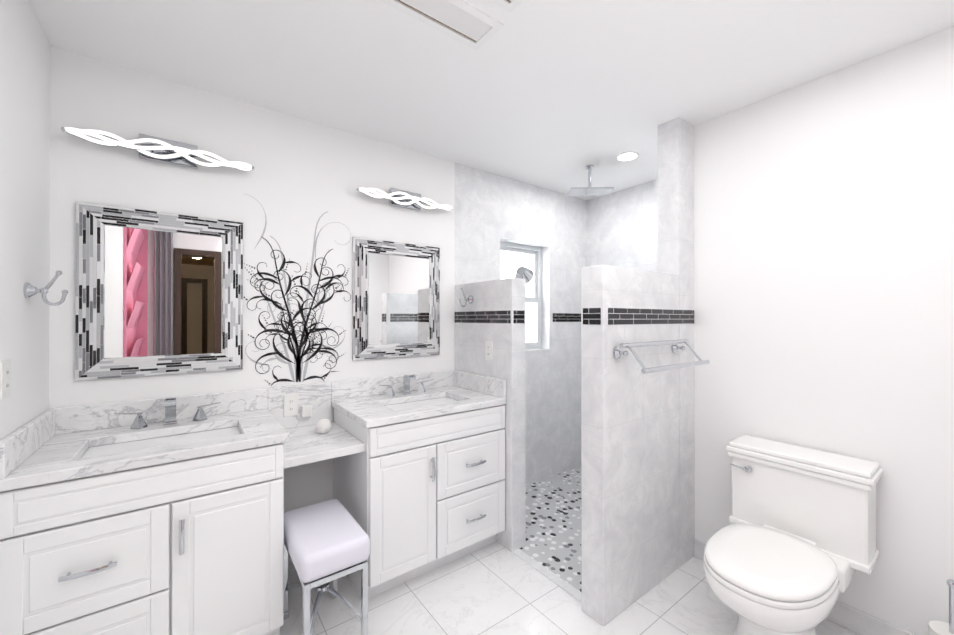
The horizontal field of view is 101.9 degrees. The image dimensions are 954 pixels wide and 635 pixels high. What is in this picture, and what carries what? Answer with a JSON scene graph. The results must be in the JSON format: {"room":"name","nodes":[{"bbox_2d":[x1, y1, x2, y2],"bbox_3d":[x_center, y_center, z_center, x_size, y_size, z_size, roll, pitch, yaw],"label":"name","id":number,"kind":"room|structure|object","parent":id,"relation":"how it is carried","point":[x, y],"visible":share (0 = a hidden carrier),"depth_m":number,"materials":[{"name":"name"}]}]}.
{"room":"bathroom","nodes":[
{"label":"bathroom","id":0,"kind":"room"},
{"bbox_2d":[0,0,50,440],"bbox_3d":[-0.902,0.124,0.359,0.120,2.440,3.120,0,0,-37],"label":"wall","id":1,"kind":"structure","parent":0,"point":[25,57],"depth_m":1.31,"materials":[{"name":"white paint"}]},
{"bbox_2d":[0,359,10,399],"bbox_3d":[-1.431,0.187,1.175,0.008,0.116,0.072,0,0,-37],"label":"electrical outlet","id":2,"kind":"object","parent":1,"relation":"attached to","point":[5,378],"visible":1,"depth_m":1.17,"materials":[{"name":"white plastic"}]},
{"bbox_2d":[0,410,55,477],"bbox_3d":[-1.531,0.415,1.325,0.019,0.105,0.534,0,0,-37],"label":"backsplash","id":3,"kind":"structure","parent":1,"relation":"attached to","point":[19,446],"depth_m":1.26,"materials":[{"name":"white stone"}]},
{"bbox_2d":[23,270,67,305],"bbox_3d":[-1.507,-0.104,1.356,0.104,0.126,0.054,0,0,-37],"label":"hook","id":4,"kind":"object","parent":1,"relation":"attached to","point":[29,290],"visible":1,"depth_m":1.35,"materials":[{"name":"silver metal"}]},
{"bbox_2d":[49,46,454,569],"bbox_3d":[-0.971,0.130,2.177,1.940,2.440,0.120,0,0,-37],"label":"wall","id":5,"kind":"structure","parent":0,"point":[301,178],"depth_m":1.98,"materials":[{"name":"white paint"}]},
{"bbox_2d":[61,127,253,170],"bbox_3d":[-1.390,-0.755,1.747,0.664,0.106,0.072,0,0,-37],"label":"sconce","id":6,"kind":"object","parent":5,"relation":"attached to","point":[158,149],"visible":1,"depth_m":1.73,"materials":[{"name":"silver metal"}]},
{"bbox_2d":[75,201,242,380],"bbox_3d":[-1.405,-0.109,1.757,0.590,0.735,0.034,0,0,-37],"label":"mirror","id":7,"kind":"object","parent":5,"relation":"attached to","point":[158,293],"visible":1,"depth_m":1.73,"materials":[{"name":"tile"}]},
{"bbox_2d":[49,370,451,433],"bbox_3d":[-0.928,0.418,2.118,1.934,0.105,0.019,0,0,-37],"label":"backsplash","id":8,"kind":"structure","parent":5,"relation":"attached to","point":[70,419],"depth_m":1.83,"materials":[{"name":"white stone"}]},
{"bbox_2d":[244,194,350,385],"bbox_3d":[-0.959,-0.131,2.111,0.543,0.984,0.002,0,0,-37],"label":"art","id":9,"kind":"object","parent":5,"relation":"attached to","point":[299,353],"visible":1,"depth_m":2.10,"materials":[{"name":"grey"}]},
{"bbox_2d":[352,237,439,359],"bbox_3d":[-0.486,-0.111,2.440,0.590,0.725,0.034,0,0,-37],"label":"mirror","id":10,"kind":"object","parent":5,"relation":"attached to","point":[395,299],"visible":1,"depth_m":2.41,"materials":[{"name":"tile"}]},
{"bbox_2d":[356,187,453,210],"bbox_3d":[-0.443,-0.752,2.451,0.664,0.106,0.072,0,0,-37],"label":"sconce","id":11,"kind":"object","parent":5,"relation":"attached to","point":[403,199],"visible":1,"depth_m":2.43,"materials":[{"name":"silver metal"}]},
{"bbox_2d":[455,278,525,551],"bbox_3d":[0.066,0.562,2.499,0.110,1.580,0.600,0,0,-37],"label":"wall","id":12,"kind":"structure","parent":0,"point":[508,363],"depth_m":2.28,"materials":[{"name":"stone"}]},
{"bbox_2d":[458,288,473,306],"bbox_3d":[-0.077,-0.130,2.519,0.104,0.126,0.054,0,0,-37],"label":"hook","id":13,"kind":"object","parent":12,"relation":"attached to","point":[470,299],"visible":1,"depth_m":2.52,"materials":[{"name":"silver metal"}]},
{"bbox_2d":[452,370,505,397],"bbox_3d":[0.005,0.419,2.467,0.020,0.105,0.534,0,0,-37],"label":"backsplash","id":14,"kind":"structure","parent":12,"relation":"attached to","point":[486,385],"depth_m":2.43,"materials":[{"name":"white stone"}]},
{"bbox_2d":[485,341,492,360],"bbox_3d":[0.074,0.206,2.393,0.008,0.116,0.072,0,0,-37],"label":"outlet","id":15,"kind":"object","parent":12,"relation":"attached to","point":[488,350],"visible":1,"depth_m":2.39,"materials":[{"name":"white plastic"}]},
{"bbox_2d":[515,267,533,283],"bbox_3d":[0.247,-0.101,2.537,0.226,0.466,0.218,0,0,-37],"label":"shower","id":16,"kind":"object","parent":12,"relation":"attached to","point":[526,274],"visible":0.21,"depth_m":2.51,"materials":[{"name":"silver metal"}]},
{"bbox_2d":[512,549,581,602],"bbox_3d":[0.376,1.347,2.029,0.050,0.006,0.520,0,0,-37],"label":"sill","id":17,"kind":"structure","parent":12,"relation":"attached to","point":[568,588],"depth_m":2.02,"materials":[{"name":"stone"}]},
{"bbox_2d":[28,0,953,199],"bbox_3d":[0.546,-1.143,1.366,4.000,0.100,3.600,0,0,-37],"label":"ceiling","id":18,"kind":"structure","parent":0,"point":[559,96],"depth_m":1.64,"materials":[{"name":"white paint"}]},
{"bbox_2d":[380,0,503,49],"bbox_3d":[-0.305,-1.089,1.240,0.885,0.009,0.165,0,0,-37],"label":"ceiling vent","id":19,"kind":"object","parent":18,"relation":"in","point":[467,24],"depth_m":1.41,"materials":[{"name":"white paint"}]},
{"bbox_2d":[490,0,523,12],"bbox_3d":[-0.001,-1.090,1.049,0.585,0.009,0.385,0,0,-37],"label":"ceiling vent","id":20,"kind":"object","parent":18,"relation":"in","point":[509,5],"depth_m":1.34,"materials":[{"name":"white paint"}]},
{"bbox_2d":[567,165,613,195],"bbox_3d":[0.811,-0.995,2.784,0.300,0.187,0.150,0,0,2],"label":"shower","id":21,"kind":"object","parent":18,"relation":"attached to","point":[589,190],"visible":1,"depth_m":2.77,"materials":[{"name":"silver metal"}]},
{"bbox_2d":[616,152,638,160],"bbox_3d":[1.015,-1.085,2.612,0.150,0.006,0.150,0,0,-37],"label":"recessed light","id":22,"kind":"object","parent":18,"relation":"in","point":[627,156],"visible":1,"depth_m":2.60,"materials":[{"name":"white paint"}]},
{"bbox_2d":[455,163,586,484],"bbox_3d":[0.429,0.134,3.244,1.580,2.440,0.160,0,0,-37],"label":"wall","id":23,"kind":"structure","parent":0,"point":[492,211],"depth_m":3.25,"materials":[{"name":"stone"}]},
{"bbox_2d":[501,241,548,350],"bbox_3d":[0.356,-0.166,3.176,0.540,0.880,0.133,0,0,-37],"label":"window","id":24,"kind":"structure","parent":23,"relation":"in","point":[514,257],"depth_m":3.28,"materials":[{"name":"white glass"}]},
{"bbox_2d":[455,308,693,324],"bbox_3d":[0.783,-0.002,2.633,1.502,0.077,1.242,0,0,-37],"label":"wall band","id":25,"kind":"object","parent":23,"relation":"attached to","point":[622,316],"visible":0.96,"depth_m":2.06,"materials":[{"name":"black tile"}]},
{"bbox_2d":[280,541,858,634],"bbox_3d":[0.546,1.397,1.357,4.000,0.100,3.600,0,0,-37],"label":"floor","id":26,"kind":"structure","parent":0,"point":[496,588],"depth_m":1.80,"materials":[{"name":"tile"}]},
{"bbox_2d":[0,402,505,634],"bbox_3d":[-0.760,0.927,1.890,1.934,0.845,0.582,0,0,-37],"label":"bathroom vanity","id":27,"kind":"object","parent":26,"relation":"on","point":[160,516],"depth_m":1.44,"materials":[{"name":"white wood"}]},
{"bbox_2d":[0,410,291,485],"bbox_3d":[-1.234,0.486,1.556,0.772,0.035,0.555,0,0,-37],"label":"countertop","id":28,"kind":"structure","parent":27,"relation":"on","point":[59,457],"depth_m":1.42,"materials":[{"name":"white stone"}]},
{"bbox_2d":[80,422,239,457],"bbox_3d":[-1.220,0.566,1.530,0.514,0.149,0.304,0,0,-37],"label":"sink","id":29,"kind":"object","parent":28,"relation":"in","point":[205,431],"depth_m":1.58,"materials":[{"name":"white ceramic"}]},
{"bbox_2d":[112,396,219,429],"bbox_3d":[-1.329,0.407,1.678,0.368,0.124,0.118,0,0,-37],"label":"faucet","id":30,"kind":"object","parent":28,"relation":"on","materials":[{"name":"silver metal"}]},
{"bbox_2d":[315,419,331,433],"bbox_3d":[-0.786,0.553,1.977,0.082,0.070,0.082,0,0,-37],"label":"speaker","id":31,"kind":"object","parent":27,"relation":"on","point":[323,426],"visible":1,"depth_m":1.95},
{"bbox_2d":[328,386,505,425],"bbox_3d":[-0.330,0.489,2.229,0.842,0.035,0.555,0,0,-37],"label":"countertop","id":32,"kind":"structure","parent":27,"relation":"on","point":[370,410],"depth_m":2.09,"materials":[{"name":"white stone"}]},
{"bbox_2d":[376,374,435,397],"bbox_3d":[-0.415,0.409,2.358,0.368,0.124,0.118,0,0,-37],"label":"faucet","id":33,"kind":"object","parent":32,"relation":"on","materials":[{"name":"silver metal"}]},
{"bbox_2d":[384,394,459,409],"bbox_3d":[-0.305,0.568,2.210,0.494,0.149,0.304,0,0,-37],"label":"sink","id":34,"kind":"object","parent":32,"relation":"in","point":[407,402],"depth_m":2.31,"materials":[{"name":"white ceramic"}]},
{"bbox_2d":[284,499,369,634],"bbox_3d":[-0.657,1.111,1.647,0.265,0.475,0.440,0,0,-37],"label":"stool","id":35,"kind":"object","parent":26,"relation":"on","point":[326,542],"visible":0.96,"depth_m":1.54,"materials":[{"name":"white fabric"}]},
{"bbox_2d":[519,466,581,591],"bbox_3d":[0.783,1.350,2.705,1.410,0.004,1.120,0,0,-37],"label":"shower floor","id":36,"kind":"structure","parent":26,"relation":"on","point":[553,524],"depth_m":2.52,"materials":[{"name":"multicoloured tile"}]},
{"bbox_2d":[703,435,882,634],"bbox_3d":[1.208,0.972,1.558,0.770,0.752,0.504,0,0,-37],"label":"toilet","id":37,"kind":"object","parent":26,"relation":"on","point":[792,550],"visible":1,"depth_m":1.53,"materials":[{"name":"white ceramic"}]},
{"bbox_2d":[929,579,953,634],"bbox_3d":[1.684,1.138,1.369,0.150,0.419,0.150,0,0,-37],"label":"stand","id":38,"kind":"object","parent":26,"relation":"on","point":[939,628],"visible":1,"depth_m":1.37,"materials":[{"name":"silver metal"}]},
{"bbox_2d":[587,179,657,271],"bbox_3d":[1.433,0.134,3.118,0.120,2.440,1.240,0,0,-37],"label":"wall","id":39,"kind":"structure","parent":0,"point":[622,228],"depth_m":3.26,"materials":[{"name":"stone"}]},
{"bbox_2d":[581,265,679,625],"bbox_3d":[0.788,0.560,1.939,0.680,1.580,0.120,0,0,-37],"label":"wall","id":40,"kind":"structure","parent":0,"point":[630,511],"depth_m":1.79,"materials":[{"name":"stone"}]},
{"bbox_2d":[613,339,709,373],"bbox_3d":[0.887,0.174,1.840,0.612,0.122,0.163,0,0,-37],"label":"towel rail","id":41,"kind":"object","parent":40,"relation":"attached to","point":[618,352],"visible":1,"depth_m":1.76,"materials":[{"name":"silver metal"}]},
{"bbox_2d":[658,117,694,566],"bbox_3d":[1.390,0.131,2.388,0.820,2.440,0.120,0,0,-37],"label":"wall","id":42,"kind":"structure","parent":0,"point":[675,196],"depth_m":2.14,"materials":[{"name":"stone"}]},
{"bbox_2d":[694,27,953,634],"bbox_3d":[1.806,0.128,1.526,0.120,2.440,1.760,0,0,-37],"label":"wall","id":43,"kind":"structure","parent":0,"point":[823,263],"depth_m":1.68,"materials":[{"name":"white paint"}]},
{"bbox_2d":[694,539,915,634],"bbox_3d":[1.754,1.298,1.482,0.012,0.100,1.759,0,0,-37],"label":"baseboard","id":44,"kind":"structure","parent":43,"relation":"attached to","point":[857,621],"depth_m":1.65,"materials":[{"name":"white wood"}]}
]}

